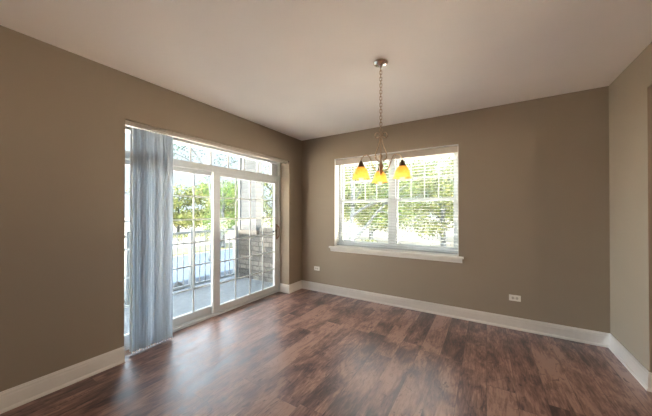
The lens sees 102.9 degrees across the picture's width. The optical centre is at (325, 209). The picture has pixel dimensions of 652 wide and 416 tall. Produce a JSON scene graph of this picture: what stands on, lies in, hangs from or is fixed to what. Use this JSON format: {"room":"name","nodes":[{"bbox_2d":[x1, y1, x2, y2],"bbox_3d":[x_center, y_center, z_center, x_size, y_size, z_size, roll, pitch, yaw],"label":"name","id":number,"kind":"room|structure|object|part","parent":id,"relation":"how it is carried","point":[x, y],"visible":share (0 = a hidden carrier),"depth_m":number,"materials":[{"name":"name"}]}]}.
{"room":"empty dining room","nodes":[
{"label":"empty dining room","id":0,"kind":"room"},
{"bbox_2d":[0,25,301,391],"bbox_3d":[-2.685,0.110,1.548,0.340,2.843,8.450,0,0,32],"label":"wall","id":1,"kind":"structure","parent":0,"point":[63,113],"depth_m":2.16,"materials":[{"name":"beige paint"}]},
{"bbox_2d":[0,280,301,413],"bbox_3d":[-2.629,1.358,1.476,0.224,0.145,8.000,0,0,32],"label":"baseboard","id":2,"kind":"structure","parent":1,"relation":"attached to","point":[19,395],"depth_m":2.10,"materials":[{"name":"white paint"}]},
{"bbox_2d":[124,126,279,350],"bbox_3d":[-1.519,0.292,3.599,0.207,2.303,2.497,0,0,32],"label":"door","id":3,"kind":"structure","parent":1,"relation":"in","point":[182,321],"depth_m":3.58,"materials":[{"name":"plastic"}]},
{"bbox_3d":[-1.855,0.434,3.111,0.044,1.916,1.193,0,0,32],"label":"panel","id":4,"kind":"part","parent":3,"relation":"part of","materials":[{"name":"plastic"}]},
{"bbox_3d":[-1.206,0.443,4.073,0.044,1.922,1.285,0,0,32],"label":"panel","id":5,"kind":"part","parent":3,"relation":"part of","materials":[{"name":"plastic"}]},
{"bbox_2d":[125,120,287,353],"bbox_3d":[-1.329,0.279,3.531,0.090,2.277,2.414,0,0,32],"label":"vertical blinds","id":6,"kind":"object","parent":1,"relation":"attached to","point":[151,154],"visible":0.98,"depth_m":2.72,"materials":[{"name":"fabric"}]},
{"bbox_2d":[0,0,651,140],"bbox_3d":[0.378,-1.384,-0.335,7.540,0.120,8.450,0,0,32],"label":"ceiling","id":7,"kind":"structure","parent":0,"point":[302,70],"depth_m":2.11,"materials":[{"name":"paint"}]},
{"bbox_2d":[352,58,411,183],"bbox_3d":[0.523,-0.778,2.287,0.477,1.058,0.500,0,0,32],"label":"chandelier","id":8,"kind":"object","parent":7,"relation":"hanging from","point":[402,172],"visible":1,"depth_m":2.26,"materials":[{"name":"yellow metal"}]},
{"bbox_3d":[0.300,-0.315,2.223,0.155,0.106,0.155,0,0,9],"label":"lamp shade","id":9,"kind":"part","parent":8,"relation":"part of","materials":[{"name":"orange glass"}]},
{"bbox_3d":[0.388,-0.406,2.256,0.122,0.144,0.155,0,0,32],"label":"arm","id":10,"kind":"part","parent":8,"relation":"part of","materials":[{"name":"metal"}]},
{"bbox_3d":[0.516,-0.313,2.487,0.155,0.106,0.155,0,0,9],"label":"lamp shade","id":11,"kind":"part","parent":8,"relation":"part of","materials":[{"name":"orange glass"}]},
{"bbox_3d":[0.485,-0.986,2.297,0.020,0.556,0.020,0,-1,44],"label":"chain","id":12,"kind":"part","parent":8,"relation":"part of","materials":[{"name":"metal"}]},
{"bbox_3d":[0.565,-0.406,2.227,0.193,0.144,0.009,0,0,39],"label":"arm","id":13,"kind":"part","parent":8,"relation":"part of","materials":[{"name":"metal"}]},
{"bbox_3d":[0.637,-0.315,2.168,0.155,0.106,0.155,0,0,-36],"label":"lamp shade","id":14,"kind":"part","parent":8,"relation":"part of","materials":[{"name":"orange glass"}]},
{"bbox_2d":[0,289,651,415],"bbox_3d":[0.337,1.469,-0.351,7.210,0.100,8.010,0,0,32],"label":"floor","id":15,"kind":"structure","parent":0,"point":[301,352],"depth_m":2.28,"materials":[{"name":"brown wood"}]},
{"bbox_2d":[302,86,609,332],"bbox_3d":[2.592,0.119,3.107,7.000,2.843,0.250,0,0,32],"label":"wall","id":16,"kind":"structure","parent":0,"point":[533,175],"depth_m":3.19,"materials":[{"name":"beige paint"}]},
{"bbox_2d":[329,245,463,262],"bbox_3d":[0.975,0.666,4.016,2.054,0.085,0.207,0,0,32],"label":"trim","id":17,"kind":"structure","parent":16,"relation":"attached to","point":[455,258],"depth_m":3.88,"materials":[{"name":"white paint"}]},
{"bbox_2d":[335,144,458,255],"bbox_3d":[0.998,-0.116,4.035,1.909,1.525,0.148,0,0,32],"label":"trim","id":18,"kind":"structure","parent":16,"relation":"attached to","point":[336,166],"depth_m":4.49,"materials":[{"name":"white paint"}]},
{"bbox_2d":[339,152,457,254],"bbox_3d":[1.058,-0.115,4.133,1.909,1.525,0.080,0,0,32],"label":"window","id":19,"kind":"structure","parent":16,"relation":"in","point":[392,203],"depth_m":4.08,"materials":[{"name":"plastic"}]},
{"bbox_3d":[0.649,0.201,4.366,0.875,0.745,0.030,0,0,32],"label":"sash","id":20,"kind":"part","parent":19,"relation":"part of","materials":[{"name":"plastic"}]},
{"bbox_3d":[0.666,-0.478,4.399,0.875,0.705,0.027,0,0,32],"label":"sash","id":21,"kind":"part","parent":19,"relation":"part of","materials":[{"name":"plastic"}]},
{"bbox_2d":[336,146,457,253],"bbox_3d":[0.994,-0.130,4.026,1.887,1.477,0.074,0,0,32],"label":"window blinds","id":22,"kind":"object","parent":19,"relation":"attached to","point":[452,149],"visible":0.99,"depth_m":3.90,"materials":[{"name":"white plastic"}]},
{"bbox_3d":[0.715,-0.112,4.209,0.002,1.400,0.054,0,0,32],"label":"ladder cord","id":23,"kind":"part","parent":22,"relation":"part of","materials":[{"name":"white fabric"}]},
{"bbox_3d":[1.007,-0.113,4.029,0.002,1.400,0.054,0,0,32],"label":"ladder cord","id":24,"kind":"part","parent":22,"relation":"part of","materials":[{"name":"white fabric"}]},
{"bbox_3d":[1.000,0.598,4.029,1.869,0.022,0.046,0,0,32],"label":"rail","id":25,"kind":"part","parent":22,"relation":"part of","materials":[{"name":"white plastic"}]},
{"bbox_3d":[1.718,-0.116,3.590,0.002,1.400,0.054,0,0,32],"label":"ladder cord","id":26,"kind":"part","parent":22,"relation":"part of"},
{"bbox_3d":[1.461,0.198,3.864,0.854,0.745,0.030,0,0,32],"label":"sash","id":27,"kind":"part","parent":19,"relation":"part of","materials":[{"name":"plastic"}]},
{"bbox_3d":[1.478,-0.482,3.897,0.854,0.705,0.027,0,0,32],"label":"sash","id":28,"kind":"part","parent":19,"relation":"part of","materials":[{"name":"plastic"}]},
{"bbox_2d":[302,280,609,347],"bbox_3d":[1.255,1.373,3.764,4.028,0.145,0.024,0,0,32],"label":"baseboard","id":29,"kind":"structure","parent":16,"relation":"attached to","point":[597,338],"depth_m":3.34,"materials":[{"name":"white paint"}]},
{"bbox_2d":[509,294,520,301],"bbox_3d":[2.284,1.067,3.139,0.116,0.072,0.009,0,0,32],"label":"wall outlet","id":30,"kind":"object","parent":16,"relation":"attached to","point":[511,297],"visible":1,"depth_m":3.14,"materials":[{"name":"plastic"}]},
{"bbox_2d":[609,42,651,371],"bbox_3d":[0.928,0.045,-0.713,0.130,2.743,8.000,0,0,32],"label":"wall","id":31,"kind":"structure","parent":0,"point":[630,93],"depth_m":2.29,"materials":[{"name":"beige paint"}]},
{"bbox_2d":[608,334,651,391],"bbox_3d":[0.928,1.344,-0.722,0.178,0.145,8.000,0,0,32],"label":"baseboard","id":32,"kind":"structure","parent":31,"relation":"attached to","point":[642,375],"depth_m":2.29,"materials":[{"name":"white paint"}]},
{"label":"outside","id":33,"kind":"structure","parent":0,"visible":0},
{"bbox_2d":[125,215,453,256],"bbox_3d":[-5.331,2.102,25.473,150.000,0.280,150.000,0,0,32],"label":"ground","id":34,"kind":"structure","parent":33,"point":[127,224],"depth_m":18.71,"materials":[{"name":"white"}]},
{"bbox_2d":[126,179,221,234],"bbox_3d":[-11.495,-0.142,20.027,6.175,4.303,6.134,0,0,43],"label":"tree","id":35,"kind":"object","parent":34,"relation":"on","point":[188,202],"visible":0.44,"depth_m":19.51,"materials":[{"name":"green plant"}]},
{"bbox_2d":[173,281,184,291],"bbox_3d":[-3.000,1.641,5.265,0.229,0.382,0.254,0,0,32],"label":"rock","id":36,"kind":"object","parent":34,"relation":"on","point":[179,283],"visible":0.26,"depth_m":5.24,"materials":[{"name":"grey stone"}]},
{"bbox_2d":[173,231,188,241],"bbox_3d":[-8.565,1.554,15.062,1.100,0.661,1.619,0,0,6],"label":"bush","id":37,"kind":"object","parent":34,"relation":"on","point":[187,235],"visible":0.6,"depth_m":15.13,"materials":[{"name":"green plant"}]},
{"bbox_2d":[173,242,232,255],"bbox_3d":[-6.582,1.849,11.555,1.799,0.030,13.079,0,0,34],"label":"lawn","id":38,"kind":"structure","parent":34,"relation":"on","point":[202,248],"depth_m":12.04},
{"bbox_2d":[195,177,237,246],"bbox_3d":[-5.096,0.084,12.839,2.489,3.756,2.318,0,0,32],"label":"tree","id":39,"kind":"object","parent":38,"relation":"on","point":[224,224],"visible":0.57,"depth_m":12.62,"materials":[{"name":"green plant"}]},
{"bbox_2d":[263,164,272,226],"bbox_3d":[-2.965,-0.430,15.088,3.278,4.813,3.502,0,0,-10],"label":"tree","id":40,"kind":"object","parent":38,"relation":"on","point":[268,207],"visible":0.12,"depth_m":14.83,"materials":[{"name":"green plant"}]},
{"bbox_2d":[196,232,209,239],"bbox_3d":[-7.344,1.553,16.140,0.990,1.188,1.577,0,0,32],"label":"bush","id":41,"kind":"object","parent":34,"relation":"on","point":[207,236],"visible":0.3,"depth_m":15.95,"materials":[{"name":"green plant"}]},
{"bbox_2d":[173,143,237,260],"bbox_3d":[-4.452,-0.690,9.376,3.831,5.270,1.549,0,0,-40],"label":"tree","id":42,"kind":"object","parent":34,"relation":"on","point":[177,149],"visible":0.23,"depth_m":9.26,"materials":[{"name":"bright green leaves"},{"name":"grey bark"}]},
{"bbox_2d":[203,180,237,222],"bbox_3d":[-10.359,-0.619,28.183,5.758,5.355,6.358,0,0,-11],"label":"tree","id":43,"kind":"object","parent":34,"relation":"on","point":[233,201],"visible":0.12,"depth_m":26.97,"materials":[{"name":"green plant"}]},
{"bbox_2d":[344,164,360,221],"bbox_3d":[0.607,-0.873,21.440,4.906,5.779,4.764,0,0,-1],"label":"tree","id":44,"kind":"object","parent":34,"relation":"on","point":[353,164],"visible":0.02,"depth_m":20.69,"materials":[{"name":"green plant"}]},
{"bbox_2d":[344,159,408,240],"bbox_3d":[2.529,-0.681,15.767,5.173,5.323,4.486,0,0,32],"label":"tree","id":45,"kind":"object","parent":34,"relation":"on","point":[377,205],"visible":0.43,"depth_m":15.15,"materials":[{"name":"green plant"}]},
{"bbox_2d":[344,155,450,243],"bbox_3d":[2.190,-0.405,8.988,3.866,4.718,1.805,0,0,32],"label":"tree","id":46,"kind":"object","parent":34,"relation":"on","point":[352,207],"visible":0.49,"depth_m":9.05,"materials":[{"name":"green plant"}]},
{"bbox_2d":[366,157,437,221],"bbox_3d":[6.961,-1.506,25.685,6.986,7.097,6.709,0,0,3],"label":"tree","id":47,"kind":"object","parent":34,"relation":"on","point":[422,157],"visible":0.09,"depth_m":24.83,"materials":[{"name":"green plant"}]},
{"bbox_2d":[399,154,453,245],"bbox_3d":[5.382,-0.424,11.970,4.433,4.760,4.467,0,0,-24],"label":"tree","id":48,"kind":"object","parent":34,"relation":"on","point":[442,193],"visible":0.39,"depth_m":11.73,"materials":[{"name":"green plant"}]},
{"bbox_2d":[426,155,453,217],"bbox_3d":[9.260,-1.278,15.646,5.912,6.516,6.036,0,0,32],"label":"tree","id":49,"kind":"object","parent":34,"relation":"on","point":[451,160],"visible":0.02,"depth_m":15.38,"materials":[{"name":"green plant"}]},
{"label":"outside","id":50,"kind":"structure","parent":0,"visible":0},
{"bbox_2d":[173,249,232,288],"bbox_3d":[-5.753,1.824,6.047,4.500,0.030,14.500,0,0,32],"label":"driveway","id":51,"kind":"structure","parent":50,"point":[202,255],"depth_m":8.21,"materials":[{"name":"grey concrete"}]},
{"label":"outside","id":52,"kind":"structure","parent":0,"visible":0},
{"bbox_2d":[124,276,272,333],"bbox_3d":[-2.428,1.692,4.053,1.855,0.250,5.000,0,0,32],"label":"floor","id":53,"kind":"structure","parent":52,"point":[182,302],"depth_m":4.82,"materials":[{"name":"concrete"}]},
{"bbox_2d":[124,225,238,305],"bbox_3d":[-3.258,0.961,4.259,0.110,1.215,4.420,0,0,32],"label":"railing","id":54,"kind":"object","parent":53,"relation":"on","point":[189,285],"visible":0.32,"depth_m":5.16,"materials":[{"name":"white paint"}]},
{"bbox_3d":[-3.250,0.981,4.271,0.110,1.175,0.110,0,0,32],"label":"post","id":55,"kind":"part","parent":54,"relation":"part of","materials":[{"name":"white paint"}]},
{"bbox_3d":[-2.965,1.491,4.730,0.040,0.040,0.995,0,0,32],"label":"rail","id":56,"kind":"part","parent":54,"relation":"part of","materials":[{"name":"white paint"}]},
{"bbox_3d":[-2.965,0.446,4.737,0.044,0.040,0.995,0,0,32],"label":"rail","id":57,"kind":"part","parent":54,"relation":"part of","materials":[{"name":"white metal"}]},
{"bbox_3d":[-2.680,0.987,5.195,0.110,1.175,0.110,0,0,32],"label":"post","id":58,"kind":"part","parent":54,"relation":"part of","materials":[{"name":"white paint"}]},
{"bbox_3d":[-2.403,1.497,5.640,0.040,0.040,0.965,0,0,32],"label":"rail","id":59,"kind":"part","parent":54,"relation":"part of","materials":[{"name":"white paint"}]},
{"bbox_3d":[-2.403,0.452,5.647,0.044,0.040,0.965,0,0,32],"label":"rail","id":60,"kind":"part","parent":54,"relation":"part of","materials":[{"name":"white metal"}]},
{"bbox_3d":[-2.126,0.992,6.092,0.110,1.175,0.110,0,0,32],"label":"post","id":61,"kind":"part","parent":54,"relation":"part of","materials":[{"name":"white paint"}]},
{"bbox_2d":[238,157,272,282],"bbox_3d":[-1.271,0.079,5.940,1.830,2.999,0.480,0,0,32],"label":"stone pier","id":62,"kind":"structure","parent":53,"relation":"on","point":[250,165],"depth_m":6.00,"materials":[{"name":"white stone"}]}
]}

